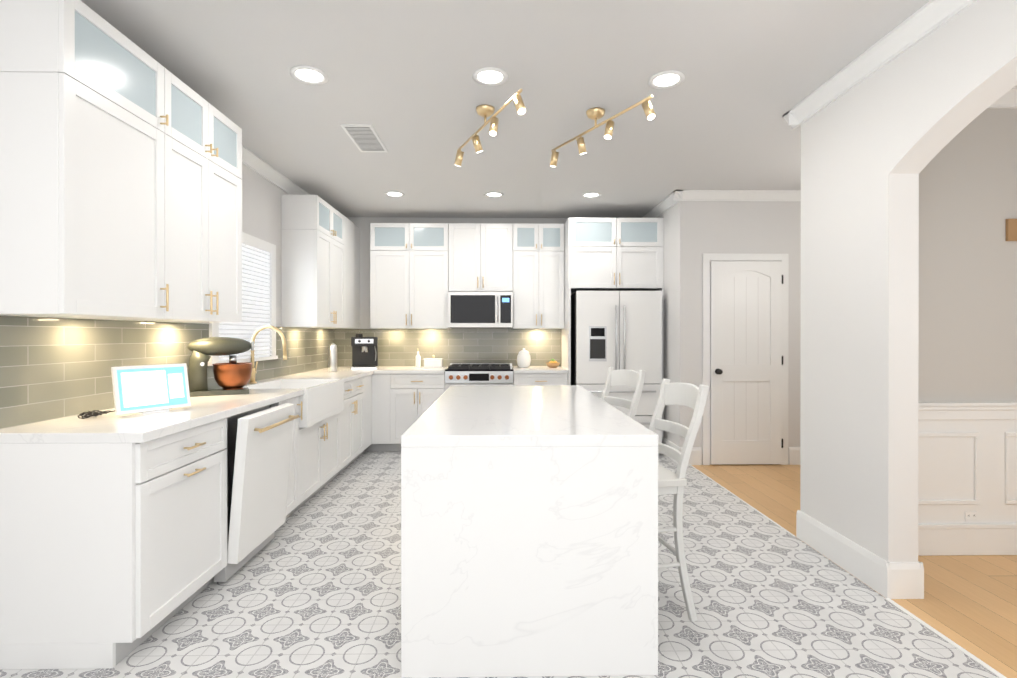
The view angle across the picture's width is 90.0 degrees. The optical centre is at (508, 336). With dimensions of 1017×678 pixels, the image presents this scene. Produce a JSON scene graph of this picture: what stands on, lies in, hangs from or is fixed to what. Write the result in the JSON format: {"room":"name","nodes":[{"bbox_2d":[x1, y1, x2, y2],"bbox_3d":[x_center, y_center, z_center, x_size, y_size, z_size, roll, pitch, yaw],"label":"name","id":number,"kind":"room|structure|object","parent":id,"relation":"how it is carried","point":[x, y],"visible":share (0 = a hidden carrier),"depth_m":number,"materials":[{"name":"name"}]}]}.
{"room":"kitchen","nodes":[
{"label":"kitchen","id":0,"kind":"room"},
{"bbox_2d":[20,164,325,328],"bbox_3d":[-2.140,-0.075,2.373,0.150,2.740,7.950,0,0,-1],"label":"wall","id":1,"kind":"structure","parent":0,"point":[261,207],"depth_m":4.35,"materials":[{"name":"white paint"}]},
{"bbox_2d":[0,0,241,322],"bbox_3d":[-1.847,-0.696,2.546,0.436,1.220,1.310,0,0,-1],"label":"upper cabinet","id":2,"kind":"object","parent":1,"relation":"attached to","point":[120,176],"visible":1,"depth_m":2.11,"materials":[{"name":"white wood"}]},
{"bbox_2d":[0,316,335,428],"bbox_3d":[-2.086,0.142,4.091,0.007,0.459,4.214,0,0,-1],"label":"backsplash","id":3,"kind":"structure","parent":1,"relation":"attached to","point":[53,368],"depth_m":2.48,"materials":[{"name":"tile"}]},
{"bbox_2d":[208,232,277,365],"bbox_3d":[-2.065,-0.304,4.019,0.030,1.010,1.040,0,0,-1],"label":"window","id":4,"kind":"structure","parent":1,"relation":"in","point":[258,283],"depth_m":4.17,"materials":[{"name":"white"}]},
{"bbox_2d":[242,145,309,194],"bbox_3d":[-2.026,-1.400,2.297,0.075,0.090,7.800,0,0,-1],"label":"crown molding","id":5,"kind":"structure","parent":1,"relation":"attached to","point":[249,159],"depth_m":4.37,"materials":[{"name":"white wood"}]},
{"bbox_2d":[281,195,359,328],"bbox_3d":[-1.927,-0.702,5.449,0.366,1.220,1.498,0,0,-1],"label":"upper cabinet","id":6,"kind":"object","parent":1,"relation":"attached to","point":[320,262],"visible":1,"depth_m":4.74,"materials":[{"name":"white wood"}]},
{"bbox_2d":[346,217,572,366],"bbox_3d":[-0.150,-0.083,6.304,3.950,2.740,0.150,0,0,-1],"label":"wall","id":7,"kind":"structure","parent":0,"point":[362,224],"depth_m":6.20,"materials":[{"name":"white paint"}]},
{"bbox_2d":[370,223,450,328],"bbox_3d":[-1.151,-0.703,6.027,0.900,1.220,0.366,0,0,-1],"label":"upper cabinet","id":8,"kind":"object","parent":7,"relation":"attached to","point":[409,275],"visible":1,"depth_m":5.89,"materials":[{"name":"white wood"}]},
{"bbox_2d":[336,328,560,366],"bbox_3d":[-0.722,-0.073,6.215,2.741,0.880,0.007,0,0,-1],"label":"backsplash","id":9,"kind":"structure","parent":7,"relation":"attached to","point":[396,347],"depth_m":6.21,"materials":[{"name":"tile"}]},
{"bbox_2d":[449,223,512,291],"bbox_3d":[-0.326,-0.918,6.040,0.746,0.790,0.366,0,0,-1],"label":"upper cabinet","id":10,"kind":"object","parent":7,"relation":"attached to","point":[481,257],"visible":1,"depth_m":5.90,"materials":[{"name":"white wood"}]},
{"bbox_2d":[448,292,512,327],"bbox_3d":[-0.325,-0.307,5.995,0.742,0.412,0.437,0,0,-1],"label":"microwave","id":11,"kind":"object","parent":10,"relation":"attached to","point":[480,309],"visible":1,"depth_m":5.82,"materials":[{"name":"silver metal"}]},
{"bbox_2d":[512,223,563,328],"bbox_3d":[0.349,-0.703,6.051,0.600,1.220,0.366,0,0,-1],"label":"upper cabinet","id":12,"kind":"object","parent":7,"relation":"attached to","point":[538,276],"visible":1,"depth_m":5.91,"materials":[{"name":"white wood"}]},
{"bbox_2d":[0,451,998,677],"bbox_3d":[-0.098,1.325,2.332,3.932,0.060,7.800,0,0,-1],"label":"floor","id":13,"kind":"structure","parent":0,"point":[312,589],"depth_m":2.39,"materials":[{"name":"grey tile"}]},
{"bbox_2d":[0,418,226,669],"bbox_3d":[-1.758,0.855,2.307,0.608,0.880,0.657,0,0,-1],"label":"base cabinet","id":14,"kind":"object","parent":13,"relation":"on","point":[112,555],"depth_m":1.98,"materials":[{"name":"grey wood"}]},
{"bbox_2d":[270,396,303,518],"bbox_3d":[-1.775,0.853,3.433,0.608,0.880,0.377,0,0,-1],"label":"base cabinet","id":15,"kind":"object","parent":13,"relation":"on","point":[295,497],"depth_m":3.53,"materials":[{"name":"grey wood"}]},
{"bbox_2d":[214,403,298,581],"bbox_3d":[-1.679,0.852,2.942,0.739,0.860,0.600,0,0,-1],"label":"dishwasher","id":16,"kind":"object","parent":15,"relation":"in","point":[259,443],"visible":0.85,"depth_m":2.80,"materials":[{"name":"painted wood"},{"name":"brass"}]},
{"bbox_2d":[304,410,343,503],"bbox_3d":[-1.784,0.971,4.054,0.608,0.640,0.977,0,0,-1],"label":"base cabinet","id":17,"kind":"object","parent":13,"relation":"on","point":[323,440],"depth_m":4.06,"materials":[{"name":"grey wood"}]},
{"bbox_2d":[344,377,363,468],"bbox_3d":[-1.796,0.850,4.837,0.608,0.880,0.816,0,0,-1],"label":"base cabinet","id":18,"kind":"object","parent":13,"relation":"on","point":[353,389],"depth_m":4.90,"materials":[{"name":"grey wood"}]},
{"bbox_2d":[364,374,371,450],"bbox_3d":[-1.805,0.849,5.402,0.608,0.880,0.426,0,0,-1],"label":"base cabinet","id":19,"kind":"object","parent":13,"relation":"on","point":[367,379],"depth_m":5.45,"materials":[{"name":"grey wood"}]},
{"bbox_2d":[372,374,395,450],"bbox_3d":[-1.391,0.848,5.906,0.276,0.880,0.607,0,0,-1],"label":"base cabinet","id":20,"kind":"object","parent":13,"relation":"on","point":[383,385],"depth_m":5.60,"materials":[{"name":"grey wood"}]},
{"bbox_2d":[0,367,379,442],"bbox_3d":[-1.759,0.391,4.089,0.660,0.040,4.229,0,0,-1],"label":"countertop","id":21,"kind":"structure","parent":20,"relation":"on","point":[111,427],"depth_m":2.29,"materials":[{"name":"stone"}]},
{"bbox_2d":[78,410,114,418],"bbox_3d":[-1.918,0.358,2.403,0.109,0.028,0.200,0,0,-1],"label":"cable bundle","id":22,"kind":"object","parent":21,"relation":"on","point":[94,413],"visible":0.98,"depth_m":2.35,"materials":[{"name":"black plastic"}]},
{"bbox_2d":[111,363,190,414],"bbox_3d":[-1.780,0.258,2.521,0.120,0.233,0.340,0,0,26],"label":"display","id":23,"kind":"object","parent":21,"relation":"on","point":[145,389],"visible":1,"depth_m":2.48,"materials":[{"name":"plastic"},{"name":"glass"}]},
{"bbox_2d":[187,337,253,396],"bbox_3d":[-1.860,0.187,3.285,0.368,0.372,0.300,0,0,-1],"label":"stand mixer","id":24,"kind":"object","parent":21,"relation":"on","point":[232,377],"visible":1,"depth_m":3.22,"materials":[{"name":"grey metal"}]},
{"bbox_2d":[248,325,286,383],"bbox_3d":[-1.903,0.141,4.037,0.302,0.461,0.091,0,0,-1],"label":"faucet","id":25,"kind":"object","parent":21,"relation":"on","point":[254,372],"visible":0.92,"depth_m":4.01,"materials":[{"name":"gold metal"}]},
{"bbox_2d":[244,379,343,427],"bbox_3d":[-1.712,0.509,4.026,0.555,0.275,0.836,0,0,-1],"label":"sink","id":26,"kind":"object","parent":21,"relation":"in","point":[321,399],"visible":0.42,"depth_m":4.05,"materials":[{"name":"white ceramic"}]},
{"bbox_2d":[328,343,336,371],"bbox_3d":[-1.850,0.219,5.353,0.090,0.300,0.090,0,0,-1],"label":"steel canister","id":27,"kind":"object","parent":21,"relation":"on","point":[332,357],"visible":1,"depth_m":5.32,"materials":[{"name":"silver metal"}]},
{"bbox_2d":[351,334,377,369],"bbox_3d":[-1.639,0.168,5.797,0.280,0.400,0.401,0,0,-13],"label":"espresso machine","id":28,"kind":"object","parent":21,"relation":"on","point":[364,352],"visible":1,"depth_m":5.81,"materials":[{"name":"black metal"}]},
{"bbox_2d":[376,366,447,373],"bbox_3d":[-1.083,0.388,5.896,0.749,0.040,0.637,0,0,-1],"label":"countertop","id":29,"kind":"structure","parent":20,"relation":"on","point":[383,370],"depth_m":5.58,"materials":[{"name":"stone"}]},
{"bbox_2d":[415,351,420,367],"bbox_3d":[-1.070,0.255,6.010,0.060,0.225,0.070,0,0,-1],"label":"soap bottle","id":30,"kind":"object","parent":29,"relation":"on","point":[418,361],"visible":1,"depth_m":5.99,"materials":[{"name":"white ceramic"}]},
{"bbox_2d":[422,355,444,367],"bbox_3d":[-0.885,0.296,6.013,0.240,0.143,0.180,0,0,-1],"label":"caddy","id":31,"kind":"object","parent":29,"relation":"on","point":[433,362],"visible":1,"depth_m":5.94,"materials":[{"name":"white ceramic"}]},
{"bbox_2d":[396,373,444,450],"bbox_3d":[-1.008,0.848,5.911,0.599,0.880,0.607,0,0,-1],"label":"base cabinet","id":32,"kind":"object","parent":13,"relation":"on","point":[415,393],"depth_m":5.61,"materials":[{"name":"grey wood"}]},
{"bbox_2d":[445,363,512,390],"bbox_3d":[-0.328,0.808,5.876,0.752,0.960,0.679,0,0,-1],"label":"range","id":33,"kind":"object","parent":13,"relation":"on","point":[478,374],"visible":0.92,"depth_m":5.60,"materials":[{"name":"white metal"}]},
{"bbox_2d":[401,385,657,677],"bbox_3d":[0.059,0.834,2.893,0.998,0.920,1.920,0,0,-1],"label":"kitchen island","id":34,"kind":"object","parent":13,"relation":"on","point":[529,531],"visible":1,"depth_m":1.94,"materials":[{"name":"stone"}]},
{"bbox_2d":[513,373,567,385],"bbox_3d":[0.352,0.848,5.914,0.602,0.880,0.646,0,0,-1],"label":"base cabinet","id":35,"kind":"object","parent":13,"relation":"on","point":[541,379],"visible":0.19,"depth_m":5.63,"materials":[{"name":"white wood"}]},
{"bbox_2d":[512,366,567,373],"bbox_3d":[0.353,0.388,5.919,0.602,0.040,0.634,0,0,-1],"label":"countertop","id":36,"kind":"structure","parent":35,"relation":"on","point":[531,369],"depth_m":5.61,"materials":[{"name":"stone"}]},
{"bbox_2d":[517,348,530,367],"bbox_3d":[0.180,0.250,5.984,0.170,0.235,0.170,0,0,-1],"label":"ceramic jar","id":37,"kind":"object","parent":36,"relation":"on","point":[523,358],"visible":1,"depth_m":5.92,"materials":[{"name":"white ceramic"}]},
{"bbox_2d":[546,359,559,367],"bbox_3d":[0.521,0.315,5.960,0.160,0.106,0.159,0,0,-1],"label":"fruit bowl","id":38,"kind":"object","parent":36,"relation":"on","point":[552,363],"visible":1,"depth_m":5.92,"materials":[{"name":"orange food"}]},
{"bbox_2d":[562,217,663,438],"bbox_3d":[1.183,-0.012,5.910,1.053,2.600,0.676,0,0,-1],"label":"cabinet","id":39,"kind":"object","parent":13,"relation":"on","point":[613,254],"visible":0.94,"depth_m":5.61,"materials":[{"name":"white wood"}]},
{"bbox_2d":[571,291,661,454],"bbox_3d":[1.188,0.398,5.810,0.920,1.780,0.801,0,0,-1],"label":"fridge","id":40,"kind":"object","parent":13,"relation":"on","point":[618,330],"visible":0.6,"depth_m":5.47,"materials":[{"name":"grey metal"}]},
{"bbox_2d":[601,367,644,418],"bbox_3d":[0.582,0.758,3.408,0.552,1.075,0.432,0,0,-23],"label":"chair","id":41,"kind":"object","parent":13,"relation":"on","point":[630,378],"visible":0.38,"depth_m":3.50,"materials":[{"name":"white paint"}]},
{"bbox_2d":[649,378,708,621],"bbox_3d":[0.624,0.760,2.470,0.552,1.075,0.432,0,0,-11],"label":"chair","id":42,"kind":"object","parent":13,"relation":"on","point":[693,397],"visible":0.46,"depth_m":2.32,"materials":[{"name":"white paint"}]},
{"bbox_2d":[81,0,1016,217],"bbox_3d":[1.410,-1.486,2.425,7.250,0.080,7.950,0,0,-1],"label":"ceiling","id":43,"kind":"structure","parent":0,"point":[407,87],"depth_m":2.96,"materials":[{"name":"white paint"}]},
{"bbox_2d":[290,65,327,84],"bbox_3d":[-1.101,-1.442,2.811,0.199,0.008,0.199,0,0,44],"label":"recessed light","id":44,"kind":"object","parent":43,"relation":"in","point":[304,74],"depth_m":2.80,"materials":[{"name":"white plastic"}]},
{"bbox_2d":[340,124,387,151],"bbox_3d":[-1.045,-1.442,3.722,0.210,0.013,0.510,0,0,-1],"label":"ceiling vent","id":45,"kind":"object","parent":43,"relation":"in","point":[364,138],"visible":1,"depth_m":3.67,"materials":[{"name":"white metal"}]},
{"bbox_2d":[385,191,404,196],"bbox_3d":[-1.157,-1.447,5.171,0.199,0.008,0.199,0,0,44],"label":"recessed light","id":46,"kind":"object","parent":43,"relation":"in","point":[389,193],"depth_m":5.17,"materials":[{"name":"white plastic"}]},
{"bbox_2d":[454,89,525,165],"bbox_3d":[-0.147,-1.335,3.229,0.475,0.224,0.936,0,0,-1],"label":"track spotlight","id":47,"kind":"object","parent":43,"relation":"attached to","point":[484,110],"visible":1,"depth_m":3.18,"materials":[{"name":"gold metal"}]},
{"bbox_2d":[472,67,507,85],"bbox_3d":[-0.101,-1.442,2.826,0.199,0.008,0.199,0,0,44],"label":"recessed light","id":48,"kind":"object","parent":43,"relation":"in","point":[489,76],"depth_m":2.82,"materials":[{"name":"white plastic"}]},
{"bbox_2d":[484,191,503,196],"bbox_3d":[-0.147,-1.447,5.186,0.199,0.008,0.199,0,0,44],"label":"recessed light","id":49,"kind":"object","parent":43,"relation":"in","point":[489,194],"depth_m":5.18,"materials":[{"name":"white"}]},
{"bbox_2d":[582,192,600,197],"bbox_3d":[0.847,-1.447,5.201,0.199,0.008,0.199,0,0,44],"label":"recessed light","id":50,"kind":"object","parent":43,"relation":"in","point":[589,194],"depth_m":5.18,"materials":[{"name":"white"}]},
{"bbox_2d":[550,95,655,166],"bbox_3d":[0.562,-1.335,3.270,0.516,0.225,0.881,0,0,-1],"label":"track spotlight","id":51,"kind":"object","parent":43,"relation":"attached to","point":[596,113],"visible":1,"depth_m":3.22,"materials":[{"name":"gold metal"}]},
{"bbox_2d":[648,70,684,88],"bbox_3d":[0.888,-1.442,2.862,0.199,0.008,0.199,0,0,44],"label":"recessed light","id":52,"kind":"object","parent":43,"relation":"in","point":[671,78],"depth_m":2.86,"materials":[{"name":"white plastic"}]},
{"bbox_2d":[658,201,691,446],"bbox_3d":[1.775,-0.082,5.683,0.120,2.740,1.150,0,0,-1],"label":"wall","id":53,"kind":"structure","parent":0,"point":[677,217],"depth_m":5.16,"materials":[{"name":"white paint"}]},
{"bbox_2d":[642,195,674,217],"bbox_3d":[1.678,-1.407,5.684,0.075,0.090,1.140,0,0,-1],"label":"crown molding","id":54,"kind":"structure","parent":53,"relation":"attached to","point":[664,205],"depth_m":5.60,"materials":[{"name":"white wood"}]},
{"bbox_2d":[662,437,681,463],"bbox_3d":[1.712,1.201,5.357,0.016,0.175,0.526,0,0,-1],"label":"baseboard","id":55,"kind":"structure","parent":53,"relation":"attached to","point":[664,441],"depth_m":5.33,"materials":[{"name":"white wood"}]},
{"bbox_2d":[692,201,800,464],"bbox_3d":[2.818,-0.081,5.184,1.950,2.740,0.120,0,0,-1],"label":"wall","id":56,"kind":"structure","parent":0,"point":[749,227],"depth_m":5.12,"materials":[{"name":"white paint"}]},
{"bbox_2d":[670,190,800,203],"bbox_3d":[2.722,-1.406,5.083,2.145,0.090,0.075,0,0,-1],"label":"crown molding","id":57,"kind":"structure","parent":56,"relation":"attached to","point":[676,196],"depth_m":5.07,"materials":[{"name":"white wood"}]},
{"bbox_2d":[702,253,788,464],"bbox_3d":[2.380,0.229,5.064,0.862,2.120,0.105,0,0,-1],"label":"pantry door","id":58,"kind":"structure","parent":56,"relation":"in","point":[745,304],"depth_m":5.09,"materials":[{"name":"white wood"}]},
{"bbox_2d":[789,447,799,464],"bbox_3d":[3.309,1.202,5.126,0.970,0.175,0.016,0,0,-1],"label":"baseboard","id":59,"kind":"structure","parent":56,"relation":"attached to","point":[794,452],"depth_m":5.11,"materials":[{"name":"white wood"}]},
{"bbox_2d":[692,464,1016,677],"bbox_3d":[3.459,1.325,1.911,3.168,0.060,6.850,0,0,-1],"label":"floor","id":60,"kind":"structure","parent":0,"point":[968,603],"depth_m":2.65,"materials":[{"name":"brown wood"}]},
{"bbox_2d":[690,465,1006,677],"bbox_3d":[1.877,1.294,1.777,0.024,0.004,6.630,0,0,-1],"label":"threshold strip","id":61,"kind":"object","parent":60,"relation":"on","point":[960,648],"depth_m":2.25,"materials":[{"name":"white"}]},
{"bbox_2d":[800,0,1016,561],"bbox_3d":[1.984,-0.072,0.861,0.150,2.740,4.800,0,0,-1],"label":"wall","id":62,"kind":"structure","parent":0,"point":[873,145],"depth_m":2.61,"materials":[{"name":"white paint"}]},
{"bbox_2d":[796,510,897,598],"bbox_3d":[1.870,1.206,2.869,0.016,0.175,0.726,0,0,-1],"label":"baseboard","id":63,"kind":"structure","parent":62,"relation":"attached to","point":[891,580],"depth_m":2.77,"materials":[{"name":"white wood"}]},
{"bbox_2d":[783,0,976,128],"bbox_3d":[1.871,-1.397,0.894,0.075,0.090,4.875,0,0,-1],"label":"crown molding","id":64,"kind":"structure","parent":62,"relation":"attached to","point":[925,20],"depth_m":2.52,"materials":[{"name":"white wood"}]},
{"bbox_2d":[898,561,923,598],"bbox_3d":[2.028,1.206,2.748,0.037,0.175,0.481,0,0,-1],"label":"baseboard","id":65,"kind":"structure","parent":62,"relation":"attached to","point":[910,574],"depth_m":2.51,"materials":[{"name":"white wood"}]},
{"bbox_2d":[918,108,1016,401],"bbox_3d":[3.524,-0.077,3.160,3.000,2.740,0.250,0,0,-1],"label":"wall","id":66,"kind":"structure","parent":0,"point":[967,272],"depth_m":3.02,"materials":[{"name":"grey paint"}]},
{"bbox_2d":[918,402,1016,555],"bbox_3d":[3.546,0.841,3.012,3.040,0.905,0.050,0,0,-1],"label":"wainscoting","id":67,"kind":"structure","parent":66,"relation":"attached to","point":[967,456],"depth_m":3.01,"materials":[{"name":"white wood"}]},
{"bbox_2d":[965,511,976,520],"bbox_3d":[2.741,1.066,3.013,0.070,0.055,0.006,0,0,-1],"label":"electrical outlet plate","id":68,"kind":"object","parent":66,"relation":"attached to","point":[971,516],"visible":1,"depth_m":3.01,"materials":[{"name":"white plastic"}]},
{"bbox_2d":[988,87,1016,107],"bbox_3d":[3.576,-1.402,2.996,2.900,0.090,0.075,0,0,-1],"label":"crown molding","id":69,"kind":"structure","parent":66,"relation":"attached to","point":[1009,99],"depth_m":3.00,"materials":[{"name":"white wood"}]},
{"bbox_2d":[1006,219,1016,240],"bbox_3d":[3.051,-0.552,3.017,0.190,0.290,0.017,0,0,-1],"label":"sign","id":70,"kind":"object","parent":66,"relation":"attached to","point":[1011,229],"visible":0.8,"depth_m":3.01,"materials":[{"name":"brown wood"}]}
]}

